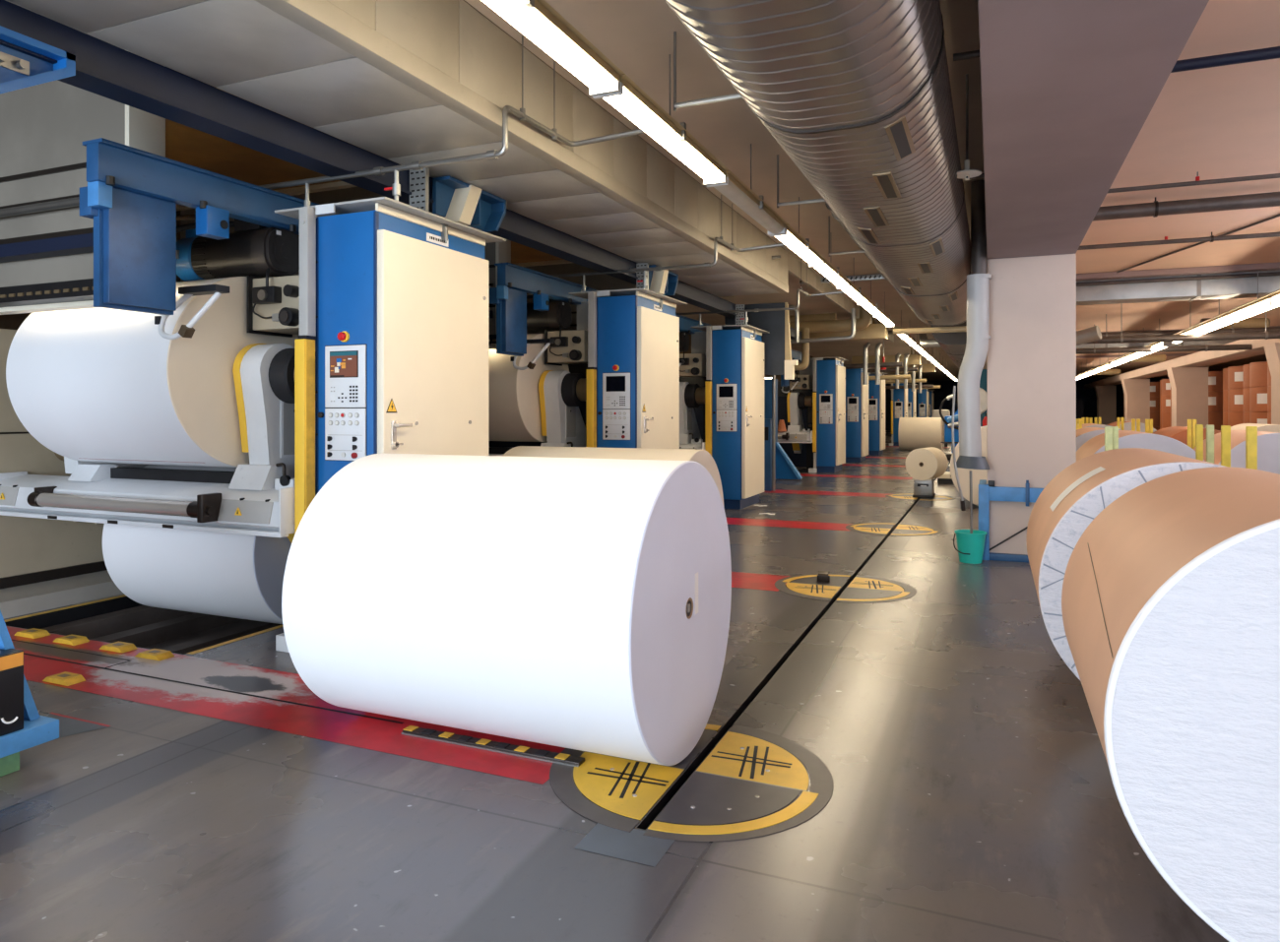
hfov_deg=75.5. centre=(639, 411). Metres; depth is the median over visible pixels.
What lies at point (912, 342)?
diffuser
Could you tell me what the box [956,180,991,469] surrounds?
pipe
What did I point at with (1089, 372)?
strip light
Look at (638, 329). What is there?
tall cabinet
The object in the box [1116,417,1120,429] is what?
wooden stake
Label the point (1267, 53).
ceiling pipe
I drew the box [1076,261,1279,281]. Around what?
ceiling beam
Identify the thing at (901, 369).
ceiling pipe
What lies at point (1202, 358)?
ceiling beam
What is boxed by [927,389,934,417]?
tall cabinet
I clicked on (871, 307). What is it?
diffuser
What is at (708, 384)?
post
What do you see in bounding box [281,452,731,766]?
paper roll
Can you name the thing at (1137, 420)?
wooden stake
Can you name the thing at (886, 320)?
diffuser
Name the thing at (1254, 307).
diffuser
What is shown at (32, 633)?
bumper cover
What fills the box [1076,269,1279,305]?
duct
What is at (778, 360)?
panel
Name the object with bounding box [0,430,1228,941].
floor
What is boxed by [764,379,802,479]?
stand
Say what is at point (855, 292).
diffuser
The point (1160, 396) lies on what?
roll
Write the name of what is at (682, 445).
tray
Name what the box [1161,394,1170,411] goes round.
roll
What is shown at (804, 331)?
ceiling pipe
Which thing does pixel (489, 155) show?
pipe
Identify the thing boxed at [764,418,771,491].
post
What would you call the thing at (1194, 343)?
duct
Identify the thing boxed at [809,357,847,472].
tall cabinet
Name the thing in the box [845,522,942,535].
turntable
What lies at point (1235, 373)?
cardboard box
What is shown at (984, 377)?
machine
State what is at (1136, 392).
column
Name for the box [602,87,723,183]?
diffuser
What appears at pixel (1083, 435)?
roll
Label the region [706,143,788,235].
strip light
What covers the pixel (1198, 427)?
wooden stake
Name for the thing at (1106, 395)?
column
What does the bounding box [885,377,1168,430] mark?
wall
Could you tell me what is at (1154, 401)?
roll
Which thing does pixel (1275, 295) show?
strip light
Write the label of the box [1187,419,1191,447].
wooden stake
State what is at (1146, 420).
wooden stake
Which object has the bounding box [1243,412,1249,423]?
roll
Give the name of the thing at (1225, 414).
roll
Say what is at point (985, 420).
fire extinguisher
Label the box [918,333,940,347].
ceiling pipe
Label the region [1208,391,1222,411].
roll
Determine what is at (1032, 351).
column
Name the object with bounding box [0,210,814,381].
wall
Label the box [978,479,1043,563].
guard
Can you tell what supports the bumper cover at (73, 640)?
on the floor
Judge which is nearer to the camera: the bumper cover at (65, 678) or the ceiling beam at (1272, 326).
the bumper cover at (65, 678)
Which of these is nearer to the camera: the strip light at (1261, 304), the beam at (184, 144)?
the beam at (184, 144)
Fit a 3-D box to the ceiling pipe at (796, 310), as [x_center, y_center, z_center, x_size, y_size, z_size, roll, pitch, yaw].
[2.189,-1.531,14.720,1.286,0.662,0.070,0,0,23]
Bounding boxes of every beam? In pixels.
[0,0,801,339]
[165,87,430,211]
[511,222,624,266]
[668,281,734,299]
[787,252,894,342]
[977,0,1209,259]
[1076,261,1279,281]
[1076,353,1265,358]
[1084,338,1279,388]
[1100,325,1279,332]
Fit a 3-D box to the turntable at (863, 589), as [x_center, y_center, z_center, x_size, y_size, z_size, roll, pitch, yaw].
[1.736,1.496,7.032,1.170,0.004,1.120,0,0,23]
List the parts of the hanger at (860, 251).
rod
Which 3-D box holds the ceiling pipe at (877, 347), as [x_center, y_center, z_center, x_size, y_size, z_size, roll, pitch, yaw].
[6.374,-1.279,22.096,0.119,1.159,0.571,0,0,23]
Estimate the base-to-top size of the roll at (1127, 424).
1.260 m
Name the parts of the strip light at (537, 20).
hanger rod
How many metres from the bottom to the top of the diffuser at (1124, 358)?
0.130 m
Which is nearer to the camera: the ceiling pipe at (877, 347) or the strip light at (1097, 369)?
the ceiling pipe at (877, 347)
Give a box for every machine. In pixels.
[0,137,318,619]
[488,262,605,455]
[931,409,950,447]
[939,394,959,460]
[979,369,987,427]
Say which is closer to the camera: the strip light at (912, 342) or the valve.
the strip light at (912, 342)
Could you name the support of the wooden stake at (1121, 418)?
on the floor
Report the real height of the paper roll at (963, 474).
1.260 m
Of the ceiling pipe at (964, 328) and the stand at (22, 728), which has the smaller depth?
the stand at (22, 728)
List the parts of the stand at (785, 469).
gusset plate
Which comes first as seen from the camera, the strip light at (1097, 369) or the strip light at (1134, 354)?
the strip light at (1134, 354)
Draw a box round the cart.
[912,478,935,498]
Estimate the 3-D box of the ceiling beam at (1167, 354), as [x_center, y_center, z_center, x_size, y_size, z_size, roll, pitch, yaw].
[21.664,-2.264,33.297,12.250,0.089,0.250,0,0,23]
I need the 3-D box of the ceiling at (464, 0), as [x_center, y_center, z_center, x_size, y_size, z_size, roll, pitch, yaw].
[6.103,-3.155,30.554,7.270,1.290,71.000,0,0,23]
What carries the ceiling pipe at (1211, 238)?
hanging from the ceiling at (1219, 122)
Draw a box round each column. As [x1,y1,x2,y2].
[987,254,1076,555]
[1093,385,1116,425]
[1121,379,1150,423]
[1166,367,1208,428]
[1263,342,1279,424]
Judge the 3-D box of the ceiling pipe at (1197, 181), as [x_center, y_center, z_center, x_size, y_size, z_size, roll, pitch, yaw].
[10.027,-2.237,5.999,12.235,0.142,0.068,0,0,23]
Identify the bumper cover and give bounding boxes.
[13,628,50,639]
[42,671,85,686]
[53,635,89,645]
[99,641,136,652]
[134,648,174,660]
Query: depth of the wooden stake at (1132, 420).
13.50 m
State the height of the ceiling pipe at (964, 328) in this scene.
0.089 m
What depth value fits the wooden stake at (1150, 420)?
13.23 m
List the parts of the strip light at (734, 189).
hanger rod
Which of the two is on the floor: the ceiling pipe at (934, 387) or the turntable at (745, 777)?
the turntable at (745, 777)
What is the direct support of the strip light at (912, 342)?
hanging from the ceiling at (1219, 122)
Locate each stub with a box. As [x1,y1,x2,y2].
[777,419,786,432]
[953,49,979,61]
[969,173,984,179]
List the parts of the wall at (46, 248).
edge post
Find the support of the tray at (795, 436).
on the stand at (795, 397)
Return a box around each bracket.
[0,25,75,94]
[648,264,678,296]
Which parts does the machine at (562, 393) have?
panel, motor, swivel arm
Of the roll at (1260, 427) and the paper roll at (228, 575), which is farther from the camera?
the roll at (1260, 427)
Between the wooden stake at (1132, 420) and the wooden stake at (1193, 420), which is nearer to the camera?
the wooden stake at (1193, 420)
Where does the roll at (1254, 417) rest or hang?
on the roll
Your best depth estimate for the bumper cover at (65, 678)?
4.56 m
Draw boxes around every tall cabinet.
[274,196,506,496]
[569,288,687,448]
[691,324,768,510]
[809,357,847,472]
[845,368,868,462]
[867,372,886,455]
[893,383,907,446]
[907,384,916,417]
[917,388,928,417]
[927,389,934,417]
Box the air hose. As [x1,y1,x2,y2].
[951,385,965,511]
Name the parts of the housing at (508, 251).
edge post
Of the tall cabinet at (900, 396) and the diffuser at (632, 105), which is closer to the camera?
the diffuser at (632, 105)
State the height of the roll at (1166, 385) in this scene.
0.730 m
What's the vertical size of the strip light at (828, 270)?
0.597 m
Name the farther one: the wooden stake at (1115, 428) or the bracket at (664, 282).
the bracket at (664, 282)
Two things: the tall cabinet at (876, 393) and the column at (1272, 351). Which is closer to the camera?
the column at (1272, 351)
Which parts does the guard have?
rail, diagonal rod, rail, rail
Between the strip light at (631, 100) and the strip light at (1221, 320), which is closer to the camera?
the strip light at (631, 100)
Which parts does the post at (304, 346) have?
post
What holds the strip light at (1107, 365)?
hanging from the ceiling at (1219, 122)
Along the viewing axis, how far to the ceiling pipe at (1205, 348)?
21.30 m
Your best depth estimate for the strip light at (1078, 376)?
38.97 m
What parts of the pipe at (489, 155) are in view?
hanger rod, hanger rod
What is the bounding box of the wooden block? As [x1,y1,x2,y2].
[817,571,830,581]
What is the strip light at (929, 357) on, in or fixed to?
hanging from the ceiling at (1219, 122)
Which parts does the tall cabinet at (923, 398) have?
control panel, door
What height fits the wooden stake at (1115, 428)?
1.390 m
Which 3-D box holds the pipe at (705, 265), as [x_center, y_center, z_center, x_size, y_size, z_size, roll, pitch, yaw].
[0.207,-1.812,9.348,2.851,0.993,0.893,0,0,23]
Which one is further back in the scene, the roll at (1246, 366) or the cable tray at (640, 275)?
the roll at (1246, 366)
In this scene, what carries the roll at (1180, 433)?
on the floor
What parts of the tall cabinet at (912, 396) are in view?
control panel, door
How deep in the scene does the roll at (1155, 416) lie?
40.93 m
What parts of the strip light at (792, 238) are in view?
hanger rod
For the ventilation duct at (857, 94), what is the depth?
3.87 m
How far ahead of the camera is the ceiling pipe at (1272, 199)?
8.76 m
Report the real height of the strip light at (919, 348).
0.597 m
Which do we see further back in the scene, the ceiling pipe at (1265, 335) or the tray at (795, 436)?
the tray at (795, 436)
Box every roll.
[5,276,298,467]
[102,464,291,624]
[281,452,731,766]
[488,333,569,442]
[503,446,723,505]
[897,417,942,450]
[905,447,948,480]
[950,425,987,506]
[1026,448,1223,680]
[1061,466,1279,941]
[1076,427,1104,450]
[1076,430,1204,461]
[1082,423,1121,430]
[1106,421,1156,432]
[1150,382,1159,396]
[1150,396,1159,411]
[1150,411,1159,426]
[1152,426,1220,448]
[1159,380,1161,395]
[1159,395,1161,411]
[1159,411,1161,427]
[1161,379,1170,395]
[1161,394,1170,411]
[1161,411,1170,428]
[1192,430,1279,474]
[1208,371,1222,391]
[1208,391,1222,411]
[1208,411,1222,431]
[1222,368,1228,389]
[1222,389,1227,411]
[1222,411,1261,425]
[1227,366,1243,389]
[1227,388,1243,411]
[1227,412,1243,427]
[1230,423,1279,432]
[1243,364,1250,388]
[1243,387,1249,411]
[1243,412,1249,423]
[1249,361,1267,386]
[1249,386,1267,411]
[1249,412,1267,424]
[1267,363,1271,385]
[1267,385,1271,412]
[1267,412,1271,424]
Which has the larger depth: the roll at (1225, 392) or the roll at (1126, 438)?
the roll at (1225, 392)
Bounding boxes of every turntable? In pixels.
[549,720,833,841]
[774,574,916,602]
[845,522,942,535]
[885,494,956,501]
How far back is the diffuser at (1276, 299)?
12.05 m
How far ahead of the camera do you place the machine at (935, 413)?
34.64 m
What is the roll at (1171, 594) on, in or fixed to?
on the floor
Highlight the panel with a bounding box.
[724,302,798,380]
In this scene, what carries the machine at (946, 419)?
on the floor
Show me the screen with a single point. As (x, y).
(342, 363)
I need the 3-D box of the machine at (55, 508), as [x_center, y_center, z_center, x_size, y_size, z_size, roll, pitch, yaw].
[-3.514,0.015,6.316,3.504,2.970,2.970,0,0,23]
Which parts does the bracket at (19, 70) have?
web plate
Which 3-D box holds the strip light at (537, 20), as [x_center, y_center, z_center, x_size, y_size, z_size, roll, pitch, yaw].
[-0.559,-2.009,3.586,0.230,0.597,1.900,0,0,23]
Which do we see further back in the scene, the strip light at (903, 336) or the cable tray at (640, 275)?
the strip light at (903, 336)
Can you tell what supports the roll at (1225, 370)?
on the roll at (1225, 392)
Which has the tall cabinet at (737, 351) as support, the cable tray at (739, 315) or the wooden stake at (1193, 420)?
the cable tray at (739, 315)
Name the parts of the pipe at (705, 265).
hanger rod, hanger rod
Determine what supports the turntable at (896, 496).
on the floor
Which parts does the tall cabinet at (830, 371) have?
control panel, plate, door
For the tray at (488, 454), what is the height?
0.305 m
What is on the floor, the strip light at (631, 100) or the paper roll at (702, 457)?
the paper roll at (702, 457)
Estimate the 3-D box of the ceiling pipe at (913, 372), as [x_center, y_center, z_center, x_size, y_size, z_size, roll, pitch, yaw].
[9.851,-1.279,29.745,0.119,1.159,0.571,0,0,23]
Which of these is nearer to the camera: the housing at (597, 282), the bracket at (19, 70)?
the bracket at (19, 70)
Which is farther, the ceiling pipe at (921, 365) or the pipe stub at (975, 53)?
the ceiling pipe at (921, 365)
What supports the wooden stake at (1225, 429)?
on the floor
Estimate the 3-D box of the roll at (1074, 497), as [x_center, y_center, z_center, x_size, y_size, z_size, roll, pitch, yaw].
[2.862,0.868,4.574,1.260,1.260,1.605,0,0,23]
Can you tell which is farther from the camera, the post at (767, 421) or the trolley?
the trolley
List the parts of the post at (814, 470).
post, post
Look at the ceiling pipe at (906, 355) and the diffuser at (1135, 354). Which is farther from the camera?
the ceiling pipe at (906, 355)
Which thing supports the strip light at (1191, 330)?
hanging from the ceiling at (1219, 122)
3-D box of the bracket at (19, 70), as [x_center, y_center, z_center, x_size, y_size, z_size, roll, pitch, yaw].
[-2.784,-1.375,3.187,0.180,0.390,1.080,0,0,23]
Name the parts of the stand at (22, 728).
plate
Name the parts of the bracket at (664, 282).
web plate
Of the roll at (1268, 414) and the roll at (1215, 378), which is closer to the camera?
the roll at (1268, 414)
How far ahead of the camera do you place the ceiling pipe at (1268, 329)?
19.12 m
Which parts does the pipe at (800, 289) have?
hanger rod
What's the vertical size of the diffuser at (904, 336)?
0.050 m
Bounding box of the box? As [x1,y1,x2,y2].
[432,175,506,232]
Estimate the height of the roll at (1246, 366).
0.730 m
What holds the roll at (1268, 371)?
on the roll at (1268, 387)
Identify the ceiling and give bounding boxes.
[6,0,788,296]
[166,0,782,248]
[464,0,1279,380]
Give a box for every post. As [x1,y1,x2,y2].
[275,206,316,652]
[586,292,596,447]
[704,326,711,455]
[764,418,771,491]
[808,358,817,472]
[889,384,893,446]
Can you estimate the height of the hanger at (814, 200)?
0.478 m
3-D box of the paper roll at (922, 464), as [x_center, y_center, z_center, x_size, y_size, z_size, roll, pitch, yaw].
[4.992,0.915,14.399,0.550,0.550,0.624,0,0,35]
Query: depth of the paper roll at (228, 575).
5.98 m
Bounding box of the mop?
[969,470,972,533]
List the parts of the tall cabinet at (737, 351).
control panel, plate, door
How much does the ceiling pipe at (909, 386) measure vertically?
0.189 m
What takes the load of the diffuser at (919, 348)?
attached to the strip light at (919, 348)
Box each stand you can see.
[0,610,59,776]
[675,314,714,449]
[764,349,817,469]
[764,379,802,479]
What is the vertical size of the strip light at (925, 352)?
0.597 m
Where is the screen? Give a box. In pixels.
[329,351,357,377]
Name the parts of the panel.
edge rail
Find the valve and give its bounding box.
[880,339,886,370]
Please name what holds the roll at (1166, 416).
on the roll
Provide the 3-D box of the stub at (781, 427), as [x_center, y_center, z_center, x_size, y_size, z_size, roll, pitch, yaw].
[3.505,0.365,20.442,0.237,0.300,0.237,0,0,23]
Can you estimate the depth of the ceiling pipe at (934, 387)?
39.59 m
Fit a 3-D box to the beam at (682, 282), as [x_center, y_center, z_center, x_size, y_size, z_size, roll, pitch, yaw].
[-0.779,-2.000,14.241,4.400,0.080,1.930,0,0,23]
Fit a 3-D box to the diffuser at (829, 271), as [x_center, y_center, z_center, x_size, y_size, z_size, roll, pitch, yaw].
[2.466,-1.735,10.684,0.153,0.050,1.840,0,0,23]
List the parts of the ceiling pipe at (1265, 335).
hanger rod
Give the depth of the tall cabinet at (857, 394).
24.05 m
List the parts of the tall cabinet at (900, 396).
control panel, door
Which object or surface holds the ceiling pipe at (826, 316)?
hanging from the ceiling at (1219, 122)
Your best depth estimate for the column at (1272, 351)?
18.99 m
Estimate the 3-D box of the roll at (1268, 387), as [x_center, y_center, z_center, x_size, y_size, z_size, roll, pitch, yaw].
[18.318,-0.337,23.163,1.200,0.730,1.200,0,0,23]
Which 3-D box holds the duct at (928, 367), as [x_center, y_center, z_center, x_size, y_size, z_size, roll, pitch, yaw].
[11.823,-2.004,36.540,2.300,0.608,0.500,0,0,23]
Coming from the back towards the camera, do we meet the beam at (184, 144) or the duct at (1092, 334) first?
the duct at (1092, 334)
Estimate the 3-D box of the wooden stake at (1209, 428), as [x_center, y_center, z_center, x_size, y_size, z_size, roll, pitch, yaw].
[4.517,0.805,6.554,0.048,1.390,0.040,0,0,23]
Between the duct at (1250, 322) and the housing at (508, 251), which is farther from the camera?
the duct at (1250, 322)
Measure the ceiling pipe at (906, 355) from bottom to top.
1.159 m
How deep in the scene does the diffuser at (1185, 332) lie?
17.54 m
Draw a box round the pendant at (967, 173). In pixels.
[957,73,981,181]
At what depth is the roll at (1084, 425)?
14.63 m
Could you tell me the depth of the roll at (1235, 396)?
26.46 m
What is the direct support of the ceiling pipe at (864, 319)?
attached to the ceiling at (1219, 122)
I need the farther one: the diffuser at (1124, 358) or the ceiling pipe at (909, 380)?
the ceiling pipe at (909, 380)
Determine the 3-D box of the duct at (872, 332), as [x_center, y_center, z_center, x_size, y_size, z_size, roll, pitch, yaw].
[4.766,-2.004,19.981,2.300,0.608,0.500,0,0,23]
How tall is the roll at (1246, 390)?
0.730 m
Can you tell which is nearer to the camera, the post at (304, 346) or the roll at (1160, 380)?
the post at (304, 346)
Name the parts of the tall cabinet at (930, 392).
door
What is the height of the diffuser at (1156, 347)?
0.130 m
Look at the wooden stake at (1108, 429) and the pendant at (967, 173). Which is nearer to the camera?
the pendant at (967, 173)
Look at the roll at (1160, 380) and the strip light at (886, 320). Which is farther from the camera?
the roll at (1160, 380)
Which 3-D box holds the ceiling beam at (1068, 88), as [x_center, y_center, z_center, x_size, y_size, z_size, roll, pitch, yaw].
[12.280,-1.925,27.921,0.800,0.770,71.000,0,0,23]
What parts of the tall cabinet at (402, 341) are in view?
control panel, plate, handle, door, name plate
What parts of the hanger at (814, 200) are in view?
rod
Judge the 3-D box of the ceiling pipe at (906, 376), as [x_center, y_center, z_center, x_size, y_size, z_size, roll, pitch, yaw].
[7.216,-1.025,25.731,2.303,0.189,0.139,0,0,23]
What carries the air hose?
hanging from the pipe at (978, 282)
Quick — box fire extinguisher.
[982,413,987,426]
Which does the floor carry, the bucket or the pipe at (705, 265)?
the bucket
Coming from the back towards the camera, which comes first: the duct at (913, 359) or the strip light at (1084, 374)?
the strip light at (1084, 374)
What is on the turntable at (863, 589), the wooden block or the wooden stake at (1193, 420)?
the wooden block
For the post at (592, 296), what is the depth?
8.93 m
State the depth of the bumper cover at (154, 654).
5.02 m
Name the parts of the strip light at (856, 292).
hanger rod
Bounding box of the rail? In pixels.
[401,725,584,767]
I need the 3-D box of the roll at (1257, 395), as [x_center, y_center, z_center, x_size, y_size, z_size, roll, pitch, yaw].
[18.690,-0.337,24.341,1.200,0.730,1.200,0,0,23]
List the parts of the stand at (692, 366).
swivel arm, panel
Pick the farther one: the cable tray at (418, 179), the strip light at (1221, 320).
the strip light at (1221, 320)
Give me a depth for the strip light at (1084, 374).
37.00 m
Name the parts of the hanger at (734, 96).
rod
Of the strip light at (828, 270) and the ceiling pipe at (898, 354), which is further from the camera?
the ceiling pipe at (898, 354)
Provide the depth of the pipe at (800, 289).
12.63 m
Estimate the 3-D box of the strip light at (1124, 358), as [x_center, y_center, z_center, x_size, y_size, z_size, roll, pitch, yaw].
[15.006,-1.921,25.390,0.220,0.772,2.400,0,0,23]
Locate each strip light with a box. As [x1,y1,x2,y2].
[481,0,624,96]
[592,54,729,185]
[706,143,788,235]
[768,196,825,266]
[809,232,850,289]
[837,257,870,305]
[861,280,884,317]
[873,291,895,326]
[892,310,909,339]
[902,335,917,346]
[912,333,923,351]
[917,346,929,356]
[925,347,933,360]
[936,352,944,369]
[1076,362,1083,379]
[1081,371,1088,378]
[1087,368,1094,375]
[1092,365,1102,373]
[1099,361,1112,370]
[1109,353,1121,367]
[1120,352,1135,363]
[1132,327,1149,358]
[1146,319,1170,353]
[1172,323,1205,343]
[1195,299,1238,334]
[1225,269,1278,322]
[1268,289,1279,306]
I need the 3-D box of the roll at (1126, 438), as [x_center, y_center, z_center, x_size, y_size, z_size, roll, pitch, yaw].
[5.697,0.868,9.540,1.260,1.260,1.624,0,0,23]
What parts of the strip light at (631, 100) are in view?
hanger rod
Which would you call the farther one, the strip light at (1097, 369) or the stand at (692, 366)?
the strip light at (1097, 369)
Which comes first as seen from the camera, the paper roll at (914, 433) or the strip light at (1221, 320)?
the strip light at (1221, 320)
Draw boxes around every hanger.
[673,31,742,111]
[776,154,825,208]
[828,216,865,256]
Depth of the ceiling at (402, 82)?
4.87 m
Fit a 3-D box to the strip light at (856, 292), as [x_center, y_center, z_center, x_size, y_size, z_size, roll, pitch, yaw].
[3.217,-2.009,12.445,0.230,0.597,1.900,0,0,23]
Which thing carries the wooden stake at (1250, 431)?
on the floor
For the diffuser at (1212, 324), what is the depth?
15.58 m
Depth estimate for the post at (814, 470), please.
20.14 m
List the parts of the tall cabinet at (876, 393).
control panel, door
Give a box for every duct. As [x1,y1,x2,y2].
[664,0,970,325]
[809,315,888,341]
[851,346,920,365]
[883,360,935,373]
[930,320,985,369]
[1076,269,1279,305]
[1076,325,1101,345]
[1076,339,1239,348]
[1200,318,1270,328]
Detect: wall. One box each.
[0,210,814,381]
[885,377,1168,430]
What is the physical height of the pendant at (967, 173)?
0.723 m
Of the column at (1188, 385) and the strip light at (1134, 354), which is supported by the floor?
the column at (1188, 385)
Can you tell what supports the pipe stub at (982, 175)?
attached to the ceiling beam at (1068, 88)
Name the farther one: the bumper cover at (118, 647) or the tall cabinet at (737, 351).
the tall cabinet at (737, 351)
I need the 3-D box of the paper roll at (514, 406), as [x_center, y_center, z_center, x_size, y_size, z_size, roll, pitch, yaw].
[-1.791,-0.265,9.775,1.544,1.240,1.240,0,0,23]
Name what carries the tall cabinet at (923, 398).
on the floor
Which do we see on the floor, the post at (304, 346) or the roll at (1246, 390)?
the post at (304, 346)
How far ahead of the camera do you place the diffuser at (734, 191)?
7.00 m
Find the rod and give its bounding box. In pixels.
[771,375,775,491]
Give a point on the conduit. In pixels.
(1276, 216)
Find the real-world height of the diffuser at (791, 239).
0.050 m
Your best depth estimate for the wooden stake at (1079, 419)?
14.07 m
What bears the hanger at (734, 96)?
hanging from the ceiling at (1219, 122)
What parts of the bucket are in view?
handle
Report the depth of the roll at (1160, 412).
38.34 m
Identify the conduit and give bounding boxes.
[1116,213,1279,272]
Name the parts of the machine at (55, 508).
frame, swivel arm, motor, swivel arm, swivel arm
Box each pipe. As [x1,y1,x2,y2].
[258,35,645,206]
[549,194,786,292]
[675,257,845,325]
[788,305,798,342]
[789,306,872,332]
[789,313,836,321]
[790,308,855,343]
[794,327,809,370]
[825,201,888,280]
[843,361,902,369]
[862,342,870,384]
[867,367,917,372]
[868,374,910,380]
[875,342,882,384]
[885,379,926,383]
[885,384,933,388]
[890,385,940,389]
[893,325,966,334]
[895,352,900,388]
[903,352,908,388]
[911,365,914,391]
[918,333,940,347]
[918,364,922,392]
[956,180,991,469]
[1076,323,1252,354]
[1077,231,1279,250]
[1083,311,1279,344]
[1092,192,1279,221]
[1100,314,1279,336]
[1106,171,1279,193]
[1170,46,1279,72]
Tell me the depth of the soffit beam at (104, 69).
4.61 m
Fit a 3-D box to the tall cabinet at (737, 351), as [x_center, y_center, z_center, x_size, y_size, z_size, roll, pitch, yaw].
[1.468,0.098,13.256,0.907,2.805,1.380,0,0,23]
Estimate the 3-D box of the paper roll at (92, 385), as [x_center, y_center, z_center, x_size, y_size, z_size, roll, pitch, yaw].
[-3.420,-0.265,6.056,1.624,1.320,1.320,0,0,23]
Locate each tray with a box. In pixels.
[0,471,294,537]
[409,167,428,211]
[488,453,504,455]
[636,262,648,289]
[679,442,704,449]
[735,304,744,324]
[777,430,812,443]
[799,273,885,284]
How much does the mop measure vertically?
0.876 m
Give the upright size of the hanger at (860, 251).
0.478 m
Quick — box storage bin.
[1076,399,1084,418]
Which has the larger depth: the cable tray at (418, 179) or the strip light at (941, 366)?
the strip light at (941, 366)
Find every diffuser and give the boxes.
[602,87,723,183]
[713,180,783,233]
[775,231,822,265]
[814,263,847,288]
[841,286,867,304]
[861,302,882,317]
[877,315,894,326]
[897,333,908,339]
[905,338,915,345]
[912,345,922,351]
[1110,360,1121,367]
[1121,355,1135,363]
[1133,352,1149,358]
[1148,343,1167,353]
[1173,329,1200,343]
[1197,318,1231,334]
[1229,300,1278,322]
[1273,296,1279,306]
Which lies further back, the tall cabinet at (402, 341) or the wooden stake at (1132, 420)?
the wooden stake at (1132, 420)
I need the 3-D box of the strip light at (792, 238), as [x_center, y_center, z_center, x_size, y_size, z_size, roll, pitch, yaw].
[1.715,-2.009,8.922,0.230,0.597,1.900,0,0,23]
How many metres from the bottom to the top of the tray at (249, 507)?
0.305 m
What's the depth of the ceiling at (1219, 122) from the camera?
7.38 m
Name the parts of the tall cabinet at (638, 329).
control panel, plate, handle, name plate, door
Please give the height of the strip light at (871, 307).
0.597 m
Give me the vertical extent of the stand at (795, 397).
2.970 m
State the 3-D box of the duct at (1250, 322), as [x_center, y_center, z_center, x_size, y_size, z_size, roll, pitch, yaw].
[13.755,-2.000,19.139,1.300,0.336,0.336,0,0,23]
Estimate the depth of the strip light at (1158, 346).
20.63 m
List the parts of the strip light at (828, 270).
hanger rod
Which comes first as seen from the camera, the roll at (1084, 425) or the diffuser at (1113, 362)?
the roll at (1084, 425)
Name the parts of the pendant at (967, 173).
rod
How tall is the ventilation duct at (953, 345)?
0.965 m
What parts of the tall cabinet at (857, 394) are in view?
control panel, door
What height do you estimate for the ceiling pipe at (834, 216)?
0.257 m
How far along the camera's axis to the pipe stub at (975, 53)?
4.64 m
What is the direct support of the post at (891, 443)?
on the floor
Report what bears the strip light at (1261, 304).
hanging from the ceiling at (1219, 122)
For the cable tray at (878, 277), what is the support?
attached to the ceiling at (1219, 122)
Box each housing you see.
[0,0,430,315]
[180,187,624,349]
[512,210,734,334]
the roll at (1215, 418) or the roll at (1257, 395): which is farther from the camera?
the roll at (1215, 418)
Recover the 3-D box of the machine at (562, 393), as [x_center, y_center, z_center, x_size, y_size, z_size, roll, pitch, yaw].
[-1.922,0.015,10.051,3.504,2.970,2.970,0,0,23]
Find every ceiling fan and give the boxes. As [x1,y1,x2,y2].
[1089,369,1120,376]
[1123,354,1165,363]
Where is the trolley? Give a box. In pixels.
[937,471,953,483]
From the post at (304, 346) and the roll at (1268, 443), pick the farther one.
the roll at (1268, 443)
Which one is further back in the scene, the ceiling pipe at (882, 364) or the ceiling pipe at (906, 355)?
the ceiling pipe at (906, 355)
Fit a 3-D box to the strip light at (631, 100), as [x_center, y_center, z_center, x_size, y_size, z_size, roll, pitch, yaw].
[0.194,-2.009,5.353,0.230,0.597,1.900,0,0,23]
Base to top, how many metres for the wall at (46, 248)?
2.730 m
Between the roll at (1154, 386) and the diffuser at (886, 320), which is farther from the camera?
the roll at (1154, 386)
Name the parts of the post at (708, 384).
post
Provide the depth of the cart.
14.23 m
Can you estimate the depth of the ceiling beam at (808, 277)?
14.20 m
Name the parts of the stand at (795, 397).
panel, swivel arm, swivel arm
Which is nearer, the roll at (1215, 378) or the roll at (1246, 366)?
the roll at (1246, 366)
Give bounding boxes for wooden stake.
[1078,418,1082,429]
[1104,426,1112,450]
[1112,426,1118,449]
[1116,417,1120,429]
[1120,417,1124,430]
[1131,419,1135,431]
[1136,419,1140,432]
[1145,419,1149,433]
[1149,419,1152,433]
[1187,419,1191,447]
[1192,419,1196,448]
[1195,424,1203,460]
[1206,425,1214,463]
[1220,425,1230,467]
[1245,426,1257,469]
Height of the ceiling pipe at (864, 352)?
1.159 m
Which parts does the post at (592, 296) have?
post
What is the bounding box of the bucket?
[953,529,986,564]
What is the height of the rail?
0.019 m
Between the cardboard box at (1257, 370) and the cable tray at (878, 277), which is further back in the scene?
the cardboard box at (1257, 370)
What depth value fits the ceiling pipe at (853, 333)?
17.04 m

